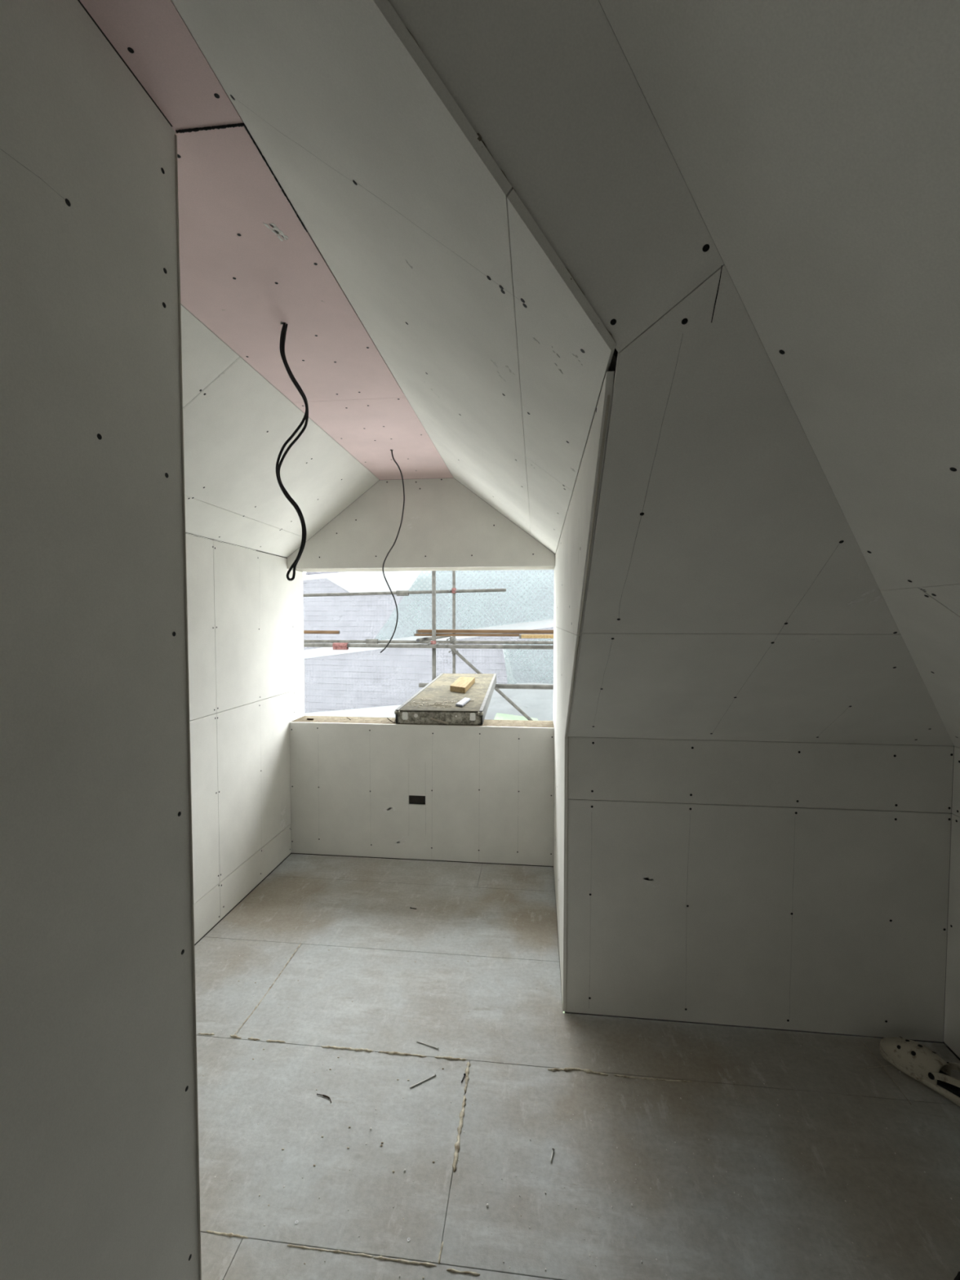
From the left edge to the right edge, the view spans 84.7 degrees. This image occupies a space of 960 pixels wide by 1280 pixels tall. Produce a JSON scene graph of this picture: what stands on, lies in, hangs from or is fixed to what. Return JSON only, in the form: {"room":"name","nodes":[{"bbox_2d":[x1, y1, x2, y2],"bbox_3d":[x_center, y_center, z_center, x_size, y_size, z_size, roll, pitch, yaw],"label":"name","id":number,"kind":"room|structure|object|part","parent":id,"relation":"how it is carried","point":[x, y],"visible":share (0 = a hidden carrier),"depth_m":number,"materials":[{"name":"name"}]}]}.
{"room":"construction site","nodes":[
{"label":"construction site","id":0,"kind":"room"},
{"bbox_2d":[0,0,201,1279],"bbox_3d":[-0.782,0.413,-0.553,0.092,2.598,3.200,0,2,6],"label":"wall partition","id":1,"kind":"structure","parent":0,"point":[100,1149],"depth_m":0.80,"materials":[{"name":"paint"}]},
{"bbox_2d":[185,532,304,946],"bbox_3d":[-1.448,0.533,2.453,0.074,2.122,2.721,0,2,6],"label":"wall","id":2,"kind":"structure","parent":0,"point":[246,618],"depth_m":2.96,"materials":[{"name":"paper"}]},
{"bbox_2d":[77,0,453,479],"bbox_3d":[-0.585,-0.970,0.697,0.770,0.078,5.834,0,2,6],"label":"ceiling","id":3,"kind":"structure","parent":0,"point":[250,266],"depth_m":1.37,"materials":[{"name":"pink paint"}]},
{"bbox_2d":[275,323,308,581],"bbox_3d":[-0.582,-0.583,1.633,0.106,0.798,0.014,0,2,6],"label":"hanging cable","id":4,"kind":"object","parent":3,"relation":"hanging from","point":[282,337],"visible":1,"depth_m":1.63,"materials":[{"name":"black plastic"}]},
{"bbox_2d":[380,449,404,653],"bbox_3d":[-0.475,-0.479,2.848,0.143,1.101,0.007,0,2,6],"label":"hanging cable","id":5,"kind":"object","parent":3,"relation":"hanging from","point":[384,649],"visible":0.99,"depth_m":2.85,"materials":[{"name":"grey plastic"}]},
{"bbox_2d":[180,303,379,557],"bbox_3d":[-1.118,-0.787,2.347,0.716,0.579,2.685,0,2,6],"label":"ceiling","id":6,"kind":"structure","parent":0,"point":[237,424],"depth_m":2.39,"materials":[{"name":"paper"}]},
{"bbox_2d":[171,0,617,553],"bbox_3d":[0.012,-0.770,1.844,0.726,0.574,3.441,0,2,6],"label":"ceiling","id":7,"kind":"structure","parent":0,"point":[502,358],"depth_m":0.88,"materials":[{"name":"paper"}]},
{"bbox_2d":[286,477,555,568],"bbox_3d":[-0.394,-0.791,3.534,1.896,0.631,0.230,0,2,6],"label":"wall","id":8,"kind":"structure","parent":0,"point":[445,524],"depth_m":3.42,"materials":[{"name":"paint"}]},
{"bbox_2d":[292,566,554,572],"bbox_3d":[-0.393,-0.485,3.555,1.772,0.018,0.223,0,2,6],"label":"trim","id":9,"kind":"structure","parent":8,"relation":"attached to","point":[499,567],"depth_m":3.56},
{"bbox_2d":[194,853,959,1279],"bbox_3d":[-0.002,1.621,0.659,3.370,0.107,5.784,0,2,6],"label":"floor","id":10,"kind":"structure","parent":0,"point":[907,1220],"depth_m":1.67,"materials":[{"name":"grey concrete"}]},
{"bbox_2d":[316,1093,331,1102],"bbox_3d":[-0.518,1.529,1.764,0.067,0.004,0.012,1,3,28],"label":"wood curl","id":11,"kind":"object","parent":10,"relation":"on","point":[317,1094],"visible":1,"depth_m":1.77,"materials":[{"name":"wood"}]},
{"bbox_2d":[289,721,554,866],"bbox_3d":[-0.395,1.053,3.606,1.916,0.994,0.230,0,2,6],"label":"wall","id":12,"kind":"structure","parent":10,"relation":"on","point":[479,794],"depth_m":3.49,"materials":[{"name":"paper"}]},
{"bbox_2d":[291,715,553,727],"bbox_3d":[-0.394,0.564,3.596,1.772,0.018,0.224,0,2,6],"label":"sill","id":13,"kind":"structure","parent":12,"relation":"on","point":[487,722],"depth_m":3.57,"materials":[{"name":"beige wood"}]},
{"bbox_2d":[430,717,448,724],"bbox_3d":[-0.269,0.535,3.477,0.125,0.045,0.014,0,2,9],"label":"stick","id":14,"kind":"object","parent":13,"relation":"on","point":[431,718],"visible":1,"depth_m":3.47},
{"bbox_2d":[394,673,496,724],"bbox_3d":[-0.195,0.455,4.522,0.589,0.092,2.114,0,3,4],"label":"platform","id":15,"kind":"object","parent":13,"relation":"on","point":[474,712],"visible":0.98,"depth_m":3.82,"materials":[{"name":"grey wood"}]},
{"bbox_3d":[-0.469,0.454,4.548,0.030,0.092,2.102,0,3,4],"label":"rail","id":16,"kind":"part","parent":15,"relation":"part of","materials":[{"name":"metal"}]},
{"bbox_2d":[408,697,474,707],"bbox_3d":[-0.278,0.446,3.761,0.460,0.012,0.358,0,3,4],"label":"wood shavings","id":17,"kind":"object","parent":15,"relation":"on","point":[442,703],"visible":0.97,"depth_m":3.74},
{"bbox_2d":[449,676,475,693],"bbox_3d":[-0.152,0.384,4.563,0.145,0.056,0.704,0,2,6],"label":"block","id":18,"kind":"object","parent":15,"relation":"on","point":[462,684],"visible":1,"depth_m":4.40,"materials":[{"name":"beige wood"}]},
{"bbox_2d":[455,697,470,706],"bbox_3d":[-0.120,0.443,3.760,0.059,0.019,0.314,0,2,11],"label":"case","id":19,"kind":"object","parent":15,"relation":"on","point":[464,700],"visible":1,"depth_m":3.71,"materials":[{"name":"grey plastic"}]},
{"bbox_3d":[0.080,0.455,4.508,0.030,0.092,2.102,0,3,4],"label":"rail","id":20,"kind":"part","parent":15,"relation":"part of","materials":[{"name":"metal"}]},
{"bbox_2d":[409,1073,435,1088],"bbox_3d":[-0.198,1.526,1.823,0.100,0.008,0.008,-1,3,-31],"label":"nail","id":21,"kind":"object","parent":10,"relation":"on","point":[435,1073],"visible":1,"depth_m":1.82,"materials":[{"name":"silver metal"}]},
{"bbox_2d":[416,1040,438,1049],"bbox_3d":[-0.199,1.519,1.981,0.095,0.008,0.008,1,2,22],"label":"nail","id":22,"kind":"object","parent":10,"relation":"on","point":[416,1041],"visible":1,"depth_m":1.98,"materials":[{"name":"silver metal"}]},
{"bbox_2d":[203,888,869,1279],"bbox_3d":[0.006,1.521,2.009,2.362,0.003,2.069,0,2,6],"label":"dark grit","id":23,"kind":"object","parent":10,"relation":"on","point":[338,888],"visible":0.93,"depth_m":1.63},
{"bbox_2d":[550,1147,554,1162],"bbox_3d":[0.215,1.536,1.570,0.008,0.008,0.041,1,2,19],"label":"nail","id":24,"kind":"object","parent":10,"relation":"on","point":[553,1148],"visible":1,"depth_m":1.57,"materials":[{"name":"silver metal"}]},
{"bbox_2d":[213,913,951,1277],"bbox_3d":[0.103,1.524,1.942,2.787,0.003,2.356,0,2,6],"label":"plaster grit","id":25,"kind":"object","parent":10,"relation":"on","point":[371,1128],"visible":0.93,"depth_m":1.51,"materials":[{"name":"white"}]},
{"bbox_2d":[879,1036,959,1106],"bbox_3d":[1.566,1.475,1.813,0.121,0.103,0.329,-1,2,-23],"label":"clog","id":26,"kind":"object","parent":10,"relation":"on","point":[915,1060],"visible":1,"depth_m":1.82,"materials":[{"name":"white plastic"}]},
{"bbox_2d":[953,1271,959,1279],"bbox_3d":[1.226,1.526,1.228,0.192,0.056,0.141,0,2,6],"label":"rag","id":27,"kind":"object","parent":10,"relation":"on","point":[957,1277],"visible":1,"depth_m":1.27,"materials":[{"name":"black"}]},
{"bbox_2d":[553,368,615,1013],"bbox_3d":[0.391,0.542,2.251,0.074,2.122,2.725,0,2,6],"label":"wall","id":28,"kind":"structure","parent":0,"point":[573,555],"depth_m":1.91,"materials":[{"name":"paint"}]},
{"bbox_2d":[388,0,953,746],"bbox_3d":[0.345,-0.322,1.410,2.905,1.468,1.063,-2,3,-41],"label":"ceiling","id":29,"kind":"structure","parent":0,"point":[731,594],"depth_m":0.98,"materials":[{"name":"paint"}]},
{"bbox_2d":[566,736,954,1044],"bbox_3d":[1.091,0.989,2.081,1.479,1.242,0.074,0,2,6],"label":"wall","id":30,"kind":"structure","parent":0,"point":[795,886],"depth_m":2.04,"materials":[{"name":"paper"}]},
{"bbox_2d":[598,0,959,747],"bbox_3d":[0.616,-0.253,-0.137,1.936,1.453,4.380,0,2,6],"label":"ceiling","id":31,"kind":"structure","parent":0,"point":[815,144],"depth_m":0.58,"materials":[{"name":"paint"}]},
{"bbox_2d":[943,746,959,1060],"bbox_3d":[1.556,1.077,-0.172,0.074,1.242,4.410,0,2,6],"label":"wall","id":32,"kind":"structure","parent":0,"point":[952,1004],"depth_m":1.94,"materials":[{"name":"paint"}]},
{"label":"outside","id":33,"kind":"structure","parent":0,"visible":0},
{"bbox_2d":[303,630,339,634],"bbox_3d":[-2.925,-0.120,7.763,1.770,0.058,0.048,0,2,6],"label":"board","id":34,"kind":"object","parent":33,"point":[327,632],"visible":0.42,"depth_m":7.68,"materials":[{"name":"brown wood"}]},
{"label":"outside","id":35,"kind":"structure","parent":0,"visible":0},
{"bbox_2d":[502,638,553,684],"bbox_3d":[1.077,0.842,9.277,1.361,1.924,0.105,0,2,6],"label":"netting","id":36,"kind":"object","parent":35,"point":[507,655],"visible":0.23,"depth_m":9.28,"materials":[{"name":"grey fabric"}]},
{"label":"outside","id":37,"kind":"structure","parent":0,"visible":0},
{"bbox_3d":[3.463,5.949,32.169,80.000,0.200,55.800,0,2,6],"label":"ground","id":38,"kind":"structure","parent":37,"visible":0},
{"bbox_2d":[302,569,554,712],"bbox_3d":[1.297,1.728,16.921,15.030,9.425,8.160,1,2,15],"label":"house","id":39,"kind":"structure","parent":38,"relation":"on","point":[316,619],"depth_m":15.13,"materials":[{"name":"grey stone"}]},
{"bbox_2d":[431,570,435,680],"bbox_3d":[-0.560,2.922,6.517,0.048,7.853,0.048,0,2,6],"label":"tube","id":40,"kind":"object","parent":38,"relation":"on","point":[433,572],"visible":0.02,"depth_m":6.37,"materials":[{"name":"black metal"}]},
{"bbox_2d":[303,643,553,649],"bbox_3d":[-0.671,0.074,6.357,6.086,0.068,0.048,0,2,6],"label":"tube","id":41,"kind":"object","parent":40,"relation":"attached to","point":[305,645],"visible":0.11,"depth_m":6.32,"materials":[{"name":"black metal"}]},
{"bbox_2d":[332,642,348,649],"bbox_3d":[-1.711,0.077,6.468,0.180,0.086,0.085,0,2,6],"label":"coupler","id":42,"kind":"object","parent":41,"relation":"attached to","point":[336,646],"visible":1,"depth_m":6.44,"materials":[{"name":"red metal"}]},
{"bbox_2d":[416,635,450,642],"bbox_3d":[-0.610,-0.034,7.333,0.048,0.048,2.163,0,2,7],"label":"tube","id":43,"kind":"object","parent":41,"relation":"on","point":[428,638],"visible":0.61,"depth_m":6.71,"materials":[{"name":"black metal"}]},
{"bbox_2d":[413,633,553,636],"bbox_3d":[0.788,-0.059,6.385,3.194,0.030,0.204,0,2,6],"label":"board","id":44,"kind":"object","parent":43,"relation":"on","point":[415,634],"visible":0.5,"depth_m":6.42,"materials":[{"name":"brown wood"}]},
{"bbox_2d":[416,629,553,633],"bbox_3d":[0.804,-0.102,6.424,3.172,0.042,0.229,0,2,6],"label":"board","id":45,"kind":"object","parent":44,"relation":"on","point":[418,631],"visible":0.67,"depth_m":6.41,"materials":[{"name":"brown wood"}]},
{"bbox_2d":[426,640,439,645],"bbox_3d":[-0.566,0.049,6.359,0.158,0.080,0.100,0,2,6],"label":"coupler","id":46,"kind":"object","parent":40,"relation":"attached to","point":[431,642],"visible":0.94,"depth_m":6.34,"materials":[{"name":"metal"}]},
{"bbox_2d":[452,570,455,673],"bbox_3d":[-0.401,2.856,8.208,0.048,7.853,0.048,0,2,6],"label":"tube","id":47,"kind":"object","parent":38,"relation":"on","point":[453,571],"visible":0.02,"depth_m":8.06,"materials":[{"name":"black"}]},
{"bbox_2d":[302,588,506,596],"bbox_3d":[-1.970,-0.725,8.300,4.765,0.146,0.048,0,2,6],"label":"tube","id":48,"kind":"object","parent":47,"relation":"attached to","point":[484,589],"visible":0.55,"depth_m":8.21,"materials":[{"name":"black"}]},
{"bbox_2d":[395,590,408,595],"bbox_3d":[-1.206,-0.731,8.214,0.190,0.086,0.085,0,2,6],"label":"coupler","id":49,"kind":"object","parent":48,"relation":"attached to","point":[398,593],"visible":1,"depth_m":8.19,"materials":[{"name":"silver metal"}]},
{"bbox_2d":[303,640,553,644],"bbox_3d":[-0.854,0.030,8.087,6.924,0.049,0.048,0,2,6],"label":"tube","id":50,"kind":"object","parent":47,"relation":"attached to","point":[304,641],"visible":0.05,"depth_m":8.04,"materials":[{"name":"black"}]},
{"bbox_2d":[365,639,377,644],"bbox_3d":[-1.676,0.028,8.174,0.180,0.086,0.085,0,2,6],"label":"coupler","id":51,"kind":"object","parent":50,"relation":"attached to","point":[367,641],"visible":0.67,"depth_m":8.14,"materials":[{"name":"silver metal"}]},
{"bbox_2d":[446,636,456,642],"bbox_3d":[-0.427,-0.009,7.982,0.158,0.080,0.100,0,2,6],"label":"coupler","id":52,"kind":"object","parent":50,"relation":"attached to","point":[451,638],"visible":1,"depth_m":7.97,"materials":[{"name":"metal"}]},
{"bbox_2d":[448,587,458,593],"bbox_3d":[-0.400,-0.754,8.051,0.158,0.080,0.100,0,2,6],"label":"coupler","id":53,"kind":"object","parent":47,"relation":"attached to","point":[454,590],"visible":1,"depth_m":8.03,"materials":[{"name":"metal"}]},
{"bbox_2d":[449,648,533,720],"bbox_3d":[0.774,1.220,7.961,2.476,2.233,0.048,0,2,6],"label":"tube","id":54,"kind":"object","parent":47,"relation":"attached to","point":[454,650],"visible":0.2,"depth_m":7.98,"materials":[{"name":"black metal"}]},
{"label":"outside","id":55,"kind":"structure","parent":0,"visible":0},
{"bbox_2d":[484,682,553,721],"bbox_3d":[2.325,1.189,8.501,4.600,1.014,0.600,0,2,6],"label":"sheet","id":56,"kind":"object","parent":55,"point":[538,704],"visible":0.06,"depth_m":8.75,"materials":[{"name":"white plastic"}]},
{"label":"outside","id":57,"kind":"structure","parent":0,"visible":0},
{"bbox_2d":[519,634,553,638],"bbox_3d":[1.387,-0.038,5.938,1.882,0.042,0.204,0,2,6],"label":"board","id":58,"kind":"object","parent":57,"point":[521,636],"visible":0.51,"depth_m":5.92,"materials":[{"name":"beige wood"}]},
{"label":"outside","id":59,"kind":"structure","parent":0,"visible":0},
{"bbox_2d":[418,683,553,689],"bbox_3d":[1.266,0.482,5.307,3.827,0.048,0.048,0,2,6],"label":"tube","id":60,"kind":"object","parent":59,"point":[420,685],"visible":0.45,"depth_m":5.38,"materials":[{"name":"black"}]},
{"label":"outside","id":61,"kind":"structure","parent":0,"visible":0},
{"bbox_2d":[493,713,537,720],"bbox_3d":[0.575,1.280,8.276,0.833,0.257,0.037,0,2,7],"label":"tarpaulin","id":62,"kind":"object","parent":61,"point":[499,716],"visible":0.3,"depth_m":8.29,"materials":[{"name":"white plastic"}]},
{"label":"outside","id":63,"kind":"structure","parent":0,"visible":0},
{"bbox_2d":[302,570,554,717],"bbox_3d":[0.039,1.943,9.714,12.000,6.557,0.295,0,2,6],"label":"netting","id":64,"kind":"object","parent":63,"point":[351,581],"visible":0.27,"depth_m":9.85,"materials":[{"name":"grey fabric"}]},
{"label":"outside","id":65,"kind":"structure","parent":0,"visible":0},
{"bbox_2d":[374,569,554,639],"bbox_3d":[-0.157,-0.740,9.367,3.590,1.546,0.145,0,2,6],"label":"building roof","id":66,"kind":"object","parent":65,"point":[499,571],"visible":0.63,"depth_m":9.35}
]}

